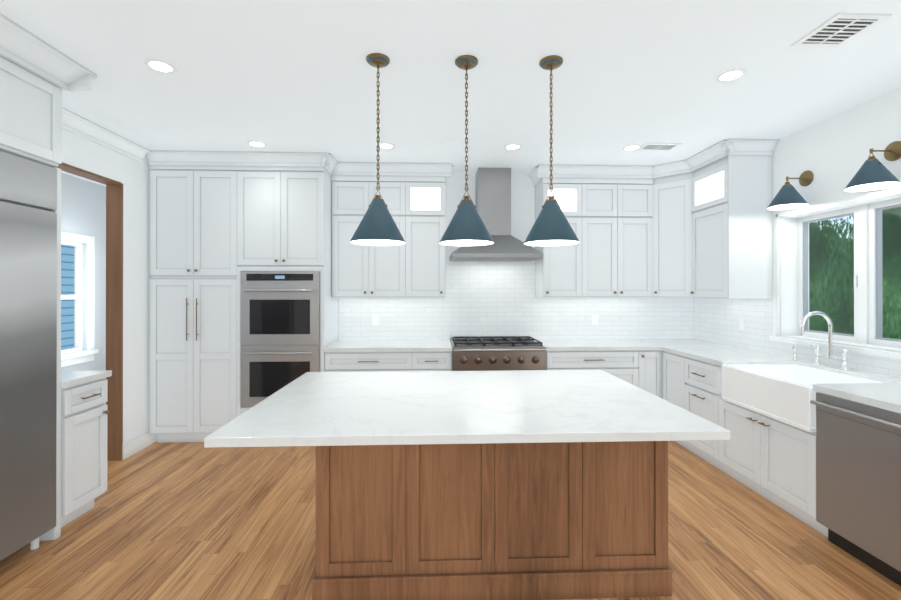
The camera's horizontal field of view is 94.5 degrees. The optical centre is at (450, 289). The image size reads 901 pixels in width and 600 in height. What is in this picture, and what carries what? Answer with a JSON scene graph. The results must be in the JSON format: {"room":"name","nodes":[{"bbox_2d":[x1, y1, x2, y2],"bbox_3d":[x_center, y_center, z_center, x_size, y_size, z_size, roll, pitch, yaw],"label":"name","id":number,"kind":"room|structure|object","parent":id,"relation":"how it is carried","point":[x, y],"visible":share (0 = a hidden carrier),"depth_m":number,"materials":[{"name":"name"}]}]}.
{"room":"kitchen","nodes":[
{"label":"kitchen","id":0,"kind":"room"},
{"bbox_2d":[61,173,105,378],"bbox_3d":[-4.308,0.096,3.275,0.150,2.770,5.200,0,0,-2],"label":"wall","id":1,"kind":"structure","parent":0,"point":[83,206],"depth_m":4.90,"materials":[{"name":"paint"}]},
{"bbox_2d":[61,232,97,366],"bbox_3d":[-4.312,0.111,4.651,0.150,1.485,0.760,0,0,-2],"label":"window","id":2,"kind":"structure","parent":1,"relation":"in","point":[71,358],"depth_m":4.89,"materials":[{"name":"paint"}]},
{"bbox_2d":[62,128,156,443],"bbox_3d":[-2.932,0.091,0.993,0.360,2.770,7.130,0,0,-2],"label":"wall","id":3,"kind":"structure","parent":0,"point":[131,175],"depth_m":3.75,"materials":[{"name":"paint"}]},
{"bbox_2d":[50,162,122,460],"bbox_3d":[-2.893,0.278,3.058,0.130,2.405,1.135,0,0,-2],"label":"trim","id":4,"kind":"structure","parent":3,"relation":"attached to","point":[114,277],"depth_m":3.60,"materials":[{"name":"brown wood"}]},
{"bbox_2d":[62,107,149,161],"bbox_3d":[-2.796,-1.232,3.178,0.083,0.115,1.360,0,0,-2],"label":"crown molding","id":5,"kind":"structure","parent":3,"relation":"attached to","point":[72,122],"depth_m":3.34,"materials":[{"name":"paint"}]},
{"bbox_2d":[122,432,150,459],"bbox_3d":[-2.855,1.417,3.795,0.015,0.130,0.350,0,0,-2],"label":"baseboard","id":6,"kind":"structure","parent":3,"relation":"attached to","point":[135,445],"depth_m":3.78,"materials":[{"name":"paint"}]},
{"bbox_2d":[0,441,900,599],"bbox_3d":[-1.268,1.537,1.691,9.100,0.120,8.800,0,0,-2],"label":"floor","id":7,"kind":"structure","parent":0,"point":[181,521],"depth_m":2.44,"materials":[{"name":"brown wood"}]},
{"bbox_2d":[0,151,56,560],"bbox_3d":[-2.619,0.383,1.927,0.799,2.190,1.031,0,0,-2],"label":"fridge","id":8,"kind":"object","parent":7,"relation":"on","point":[28,309],"visible":1,"depth_m":2.28,"materials":[{"name":"silver metal"}]},
{"bbox_2d":[0,13,96,540],"bbox_3d":[-2.564,0.093,1.937,0.920,2.770,1.128,0,0,-2],"label":"tall cabinet","id":9,"kind":"object","parent":7,"relation":"on","point":[38,75],"visible":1,"depth_m":2.30,"materials":[{"name":"paint"}]},
{"bbox_2d":[61,370,111,527],"bbox_3d":[-2.673,1.017,2.663,0.768,0.925,0.359,0,0,-2],"label":"base cabinet","id":10,"kind":"object","parent":7,"relation":"on","point":[84,399],"visible":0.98,"depth_m":2.65,"materials":[{"name":"paint"}]},
{"bbox_2d":[148,159,241,442],"bbox_3d":[-2.433,0.138,4.263,0.846,2.690,0.625,0,0,-2],"label":"tall cabinet","id":11,"kind":"object","parent":7,"relation":"on","point":[196,204],"depth_m":3.95,"materials":[{"name":"paint"}]},
{"bbox_2d":[242,159,338,412],"bbox_3d":[-1.666,0.138,4.293,0.879,2.690,0.625,0,0,-2],"label":"tall cabinet","id":12,"kind":"object","parent":7,"relation":"on","point":[288,208],"depth_m":3.99,"materials":[{"name":"paint"}]},
{"bbox_2d":[240,272,319,406],"bbox_3d":[-1.628,0.474,4.098,0.746,1.287,0.402,0,0,-2],"label":"double wall oven","id":13,"kind":"object","parent":12,"relation":"in","point":[280,330],"visible":0.92,"depth_m":3.96,"materials":[{"name":"silver metal"}]},
{"bbox_2d":[326,351,417,371],"bbox_3d":[-0.776,1.043,4.326,0.903,0.880,0.625,0,0,-2],"label":"base cabinet","id":14,"kind":"object","parent":7,"relation":"on","point":[336,361],"depth_m":4.02,"materials":[{"name":"paint"}]},
{"bbox_2d":[326,339,451,350],"bbox_3d":[-0.612,0.583,4.329,1.230,0.040,0.635,0,0,-2],"label":"countertop","id":15,"kind":"structure","parent":14,"relation":"on","point":[342,345],"depth_m":4.17,"materials":[{"name":"white stone"}]},
{"bbox_2d":[418,351,451,370],"bbox_3d":[-0.220,1.043,4.348,0.446,0.880,0.625,0,0,-2],"label":"base cabinet","id":16,"kind":"object","parent":7,"relation":"on","point":[427,360],"depth_m":4.04,"materials":[{"name":"paint"}]},
{"bbox_2d":[311,441,673,599],"bbox_3d":[0.195,1.038,2.410,1.722,0.882,0.882,0,0,-2],"label":"kitchen island","id":17,"kind":"object","parent":7,"relation":"on","point":[538,521],"visible":0.58,"depth_m":1.99,"materials":[{"name":"brown wood"}]},
{"bbox_2d":[204,370,729,447],"bbox_3d":[0.064,0.577,2.232,2.029,0.037,1.262,0,0,-2],"label":"island countertop","id":18,"kind":"structure","parent":17,"relation":"on","point":[405,408],"depth_m":1.89,"materials":[{"name":"stone"}]},
{"bbox_2d":[450,336,546,370],"bbox_3d":[0.465,1.002,4.323,0.906,0.962,0.719,0,0,-2],"label":"gas range","id":19,"kind":"object","parent":7,"relation":"on","point":[489,353],"visible":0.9,"depth_m":4.03,"materials":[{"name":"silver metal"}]},
{"bbox_2d":[545,347,645,390],"bbox_3d":[1.415,1.043,4.412,0.987,0.880,0.625,0,0,-2],"label":"base cabinet","id":20,"kind":"object","parent":7,"relation":"on","point":[629,366],"depth_m":4.11,"materials":[{"name":"paint"}]},
{"bbox_2d":[534,339,729,350],"bbox_3d":[1.857,0.583,4.426,1.872,0.040,0.635,0,0,-2],"label":"countertop","id":21,"kind":"structure","parent":20,"relation":"on","point":[551,344],"depth_m":4.33,"materials":[{"name":"white stone"}]},
{"bbox_2d":[646,347,663,398],"bbox_3d":[1.939,1.043,4.433,0.301,0.880,0.625,0,0,-2],"label":"base cabinet","id":22,"kind":"object","parent":7,"relation":"on","point":[654,355],"depth_m":4.13,"materials":[{"name":"paint"}]},
{"bbox_2d":[662,350,676,441],"bbox_3d":[2.455,1.042,3.913,0.715,0.880,0.426,0,0,-2],"label":"base cabinet","id":23,"kind":"object","parent":7,"relation":"on","point":[669,359],"depth_m":3.98,"materials":[{"name":"paint"}]},
{"bbox_2d":[677,354,816,471],"bbox_3d":[2.470,1.042,3.536,0.715,0.880,0.569,0,0,-2],"label":"base cabinet","id":24,"kind":"object","parent":7,"relation":"on","point":[699,382],"depth_m":3.50,"materials":[{"name":"paint"}]},
{"bbox_2d":[661,346,812,365],"bbox_3d":[2.459,0.582,3.688,0.726,0.040,0.878,0,0,-2],"label":"countertop","id":25,"kind":"structure","parent":24,"relation":"on","point":[727,355],"depth_m":3.53,"materials":[{"name":"white stone"}]},
{"bbox_2d":[722,364,883,431],"bbox_3d":[2.411,0.718,2.863,0.595,0.269,0.760,0,0,-2],"label":"farmhouse sink","id":26,"kind":"object","parent":25,"relation":"in","point":[785,393],"visible":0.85,"depth_m":2.86,"materials":[{"name":"white ceramic"}]},
{"bbox_2d":[791,311,853,369],"bbox_3d":[2.655,0.359,3.097,0.248,0.404,0.488,0,0,-2],"label":"bridge faucet","id":27,"kind":"object","parent":25,"relation":"on","point":[844,353],"visible":1,"depth_m":3.01,"materials":[{"name":"silver metal"}]},
{"bbox_2d":[725,401,827,536],"bbox_3d":[2.494,1.170,2.920,0.715,0.620,0.899,0,0,-2],"label":"base cabinet","id":28,"kind":"object","parent":7,"relation":"on","point":[772,460],"depth_m":2.77,"materials":[{"name":"paint"}]},
{"bbox_2d":[813,382,900,413],"bbox_3d":[2.528,0.578,1.938,0.726,0.040,1.092,0,0,-2],"label":"countertop","id":29,"kind":"structure","parent":28,"relation":"on","point":[886,395],"depth_m":2.28,"materials":[{"name":"white stone"}]},
{"bbox_2d":[810,392,900,585],"bbox_3d":[2.432,1.042,2.165,0.658,0.872,0.597,0,0,-2],"label":"dishwasher","id":30,"kind":"object","parent":7,"relation":"on","point":[858,480],"visible":0.94,"depth_m":2.20,"materials":[{"name":"silver metal"}]},
{"bbox_2d":[0,0,900,185],"bbox_3d":[-1.268,-1.353,1.697,9.100,0.120,8.800,0,0,-2],"label":"ceiling","id":31,"kind":"structure","parent":0,"point":[287,75],"depth_m":2.49,"materials":[{"name":"paint"}]},
{"bbox_2d":[145,59,175,73],"bbox_3d":[-1.676,-1.288,2.411,0.149,0.006,0.149,0,0,-41],"label":"recessed light","id":32,"kind":"object","parent":31,"relation":"in","point":[168,68],"depth_m":2.41,"materials":[{"name":"paint"}]},
{"bbox_2d":[248,141,265,146],"bbox_3d":[-1.717,-1.285,3.696,0.149,0.006,0.149,0,0,-8],"label":"recessed light","id":33,"kind":"object","parent":31,"relation":"in","point":[252,143],"depth_m":3.70,"materials":[{"name":"paint"}]},
{"bbox_2d":[350,53,405,245],"bbox_3d":[-0.407,-0.776,2.340,0.312,1.030,0.312,0,0,-2],"label":"pendant light","id":34,"kind":"object","parent":31,"relation":"hanging from","point":[377,226],"visible":1,"depth_m":2.29,"materials":[{"name":"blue metal"}]},
{"bbox_2d":[379,143,394,148],"bbox_3d":[-0.578,-1.285,3.743,0.149,0.006,0.149,0,0,-8],"label":"recessed light","id":35,"kind":"object","parent":31,"relation":"in","point":[382,145],"depth_m":3.74,"materials":[{"name":"paint"}]},
{"bbox_2d":[440,140,463,147],"bbox_3d":[0.014,-1.287,3.699,0.210,0.003,0.210,0,0,-2],"label":"ceiling speaker","id":36,"kind":"object","parent":31,"relation":"attached to","point":[451,144],"visible":1,"depth_m":3.70,"materials":[{"name":"paint"}]},
{"bbox_2d":[439,55,493,245],"bbox_3d":[0.091,-0.776,2.360,0.312,1.030,0.312,0,0,-2],"label":"pendant light","id":37,"kind":"object","parent":31,"relation":"hanging from","point":[466,226],"visible":1,"depth_m":2.31,"materials":[{"name":"blue metal"}]},
{"bbox_2d":[504,144,520,149],"bbox_3d":[0.562,-1.285,3.764,0.149,0.006,0.149,0,0,-8],"label":"recessed light","id":38,"kind":"object","parent":31,"relation":"in","point":[510,146],"depth_m":3.75,"materials":[{"name":"paint"}]},
{"bbox_2d":[523,55,579,245],"bbox_3d":[0.571,-0.776,2.364,0.312,1.030,0.312,0,0,-2],"label":"pendant light","id":39,"kind":"object","parent":31,"relation":"hanging from","point":[551,226],"visible":1,"depth_m":2.31,"materials":[{"name":"blue metal"}]},
{"bbox_2d":[623,145,640,150],"bbox_3d":[1.652,-1.285,3.790,0.149,0.006,0.149,0,0,-8],"label":"recessed light","id":40,"kind":"object","parent":31,"relation":"in","point":[632,147],"depth_m":3.78,"materials":[{"name":"paint"}]},
{"bbox_2d":[637,143,681,150],"bbox_3d":[1.883,-1.285,3.763,0.320,0.006,0.180,0,0,-2],"label":"ceiling vent","id":41,"kind":"object","parent":31,"relation":"in","point":[658,146],"visible":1,"depth_m":3.75,"materials":[{"name":"metal"}]},
{"bbox_2d":[716,69,745,81],"bbox_3d":[1.692,-1.288,2.514,0.149,0.006,0.149,0,0,-8],"label":"recessed light","id":42,"kind":"object","parent":31,"relation":"in","point":[731,75],"depth_m":2.51,"materials":[{"name":"paint"}]},
{"bbox_2d":[791,13,891,47],"bbox_3d":[1.939,-1.289,2.083,0.260,0.006,0.260,0,0,-2],"label":"ceiling vent","id":43,"kind":"object","parent":31,"relation":"in","point":[838,30],"visible":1,"depth_m":2.07,"materials":[{"name":"metal"}]},
{"bbox_2d":[446,175,692,338],"bbox_3d":[-0.018,0.099,4.750,6.000,2.770,0.150,0,0,-2],"label":"wall","id":44,"kind":"structure","parent":0,"point":[522,205],"depth_m":4.71,"materials":[{"name":"paint"}]},
{"bbox_2d":[334,171,413,298],"bbox_3d":[-0.821,-0.557,4.468,0.818,1.280,0.345,0,0,-2],"label":"upper cabinet","id":45,"kind":"object","parent":44,"relation":"attached to","point":[359,270],"depth_m":4.30,"materials":[{"name":"paint"}]},
{"bbox_2d":[414,171,445,296],"bbox_3d":[-0.295,-0.556,4.489,0.474,1.280,0.345,0,0,-2],"label":"upper cabinet","id":46,"kind":"object","parent":44,"relation":"attached to","point":[429,186],"depth_m":4.32,"materials":[{"name":"paint"}]},
{"bbox_2d":[450,168,542,260],"bbox_3d":[0.465,-0.798,4.442,0.930,0.972,0.500,0,0,-2],"label":"range hood","id":47,"kind":"object","parent":44,"relation":"attached to","point":[493,196],"visible":0.85,"depth_m":4.40,"materials":[{"name":"silver metal"}]},
{"bbox_2d":[339,256,690,339],"bbox_3d":[0.773,0.104,4.705,4.022,0.960,0.002,0,0,-2],"label":"tile backsplash","id":48,"kind":"structure","parent":44,"relation":"attached to","point":[490,298],"depth_m":4.70,"materials":[{"name":"white tile"}]},
{"bbox_2d":[372,315,378,324],"bbox_3d":[-0.834,0.343,4.637,0.070,0.114,0.005,0,0,-2],"label":"electrical outlet plate","id":49,"kind":"object","parent":48,"relation":"attached to","point":[375,319],"depth_m":4.63,"materials":[{"name":"paint"}]},
{"bbox_2d":[592,315,597,324],"bbox_3d":[1.644,0.344,4.735,0.070,0.114,0.005,0,0,-2],"label":"electrical outlet plate","id":50,"kind":"object","parent":48,"relation":"attached to","point":[594,317],"depth_m":4.73,"materials":[{"name":"paint"}]},
{"bbox_2d":[534,175,573,296],"bbox_3d":[1.199,-0.556,4.548,0.474,1.280,0.345,0,0,-2],"label":"upper cabinet","id":51,"kind":"object","parent":44,"relation":"attached to","point":[554,272],"depth_m":4.38,"materials":[{"name":"paint"}]},
{"bbox_2d":[574,171,649,296],"bbox_3d":[1.752,-0.556,4.549,0.870,1.280,0.385,0,0,-2],"label":"upper cabinet","id":52,"kind":"object","parent":44,"relation":"attached to","point":[612,212],"depth_m":4.40,"materials":[{"name":"paint"}]},
{"bbox_2d":[634,157,689,297],"bbox_3d":[2.438,-0.602,4.439,0.710,1.370,0.660,0,0,-2],"label":"upper cabinet","id":53,"kind":"object","parent":44,"relation":"attached to","point":[669,182],"depth_m":4.30,"materials":[{"name":"paint"}]},
{"bbox_2d":[703,87,900,376],"bbox_3d":[3.054,0.091,1.229,0.260,2.770,7.130,0,0,-2],"label":"wall","id":54,"kind":"structure","parent":0,"point":[832,153],"depth_m":3.08,"materials":[{"name":"paint"}]},
{"bbox_2d":[690,139,773,298],"bbox_3d":[2.595,-0.603,3.935,0.436,1.370,0.579,0,0,-2],"label":"upper cabinet","id":55,"kind":"object","parent":54,"relation":"attached to","point":[698,225],"depth_m":3.65,"materials":[{"name":"paint"}]},
{"bbox_2d":[767,170,813,209],"bbox_3d":[2.695,-0.801,3.318,0.292,0.290,0.264,0,0,-2],"label":"sconce","id":56,"kind":"object","parent":54,"relation":"attached to","point":[788,196],"visible":1,"depth_m":3.29,"materials":[{"name":"blue metal"}]},
{"bbox_2d":[691,298,900,376],"bbox_3d":[2.842,0.321,3.256,0.003,0.480,3.000,0,0,-2],"label":"tile backsplash","id":57,"kind":"structure","parent":54,"relation":"attached to","point":[716,320],"depth_m":3.89,"materials":[{"name":"white tile"}]},
{"bbox_2d":[739,318,744,329],"bbox_3d":[2.807,0.337,4.011,0.005,0.110,0.070,0,0,-2],"label":"electrical outlet plate","id":58,"kind":"object","parent":57,"relation":"attached to","point":[741,321],"depth_m":4.02,"materials":[{"name":"paint"}]},
{"bbox_2d":[769,186,900,358],"bbox_3d":[2.955,-0.106,3.022,0.295,1.093,1.246,0,0,-2],"label":"window","id":59,"kind":"structure","parent":54,"relation":"in","point":[792,269],"depth_m":3.09,"materials":[{"name":"paint"}]},
{"bbox_2d":[843,141,900,191],"bbox_3d":[2.720,-0.805,2.680,0.292,0.295,0.264,0,0,-2],"label":"sconce","id":60,"kind":"object","parent":54,"relation":"attached to","point":[873,173],"visible":1,"depth_m":2.66,"materials":[{"name":"blue metal"}]},
{"label":"outside","id":61,"kind":"structure","parent":0,"visible":0},
{"bbox_2d":[809,207,900,339],"bbox_3d":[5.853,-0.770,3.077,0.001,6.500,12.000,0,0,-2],"label":"trees","id":62,"kind":"object","parent":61,"point":[891,330],"depth_m":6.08,"materials":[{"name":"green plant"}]},
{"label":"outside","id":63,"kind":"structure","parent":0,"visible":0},
{"bbox_2d":[61,244,73,349],"bbox_3d":[-5.497,-0.016,4.880,0.001,4.000,4.500,0,0,-2],"label":"siding","id":64,"kind":"object","parent":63,"point":[67,288],"depth_m":6.03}
]}

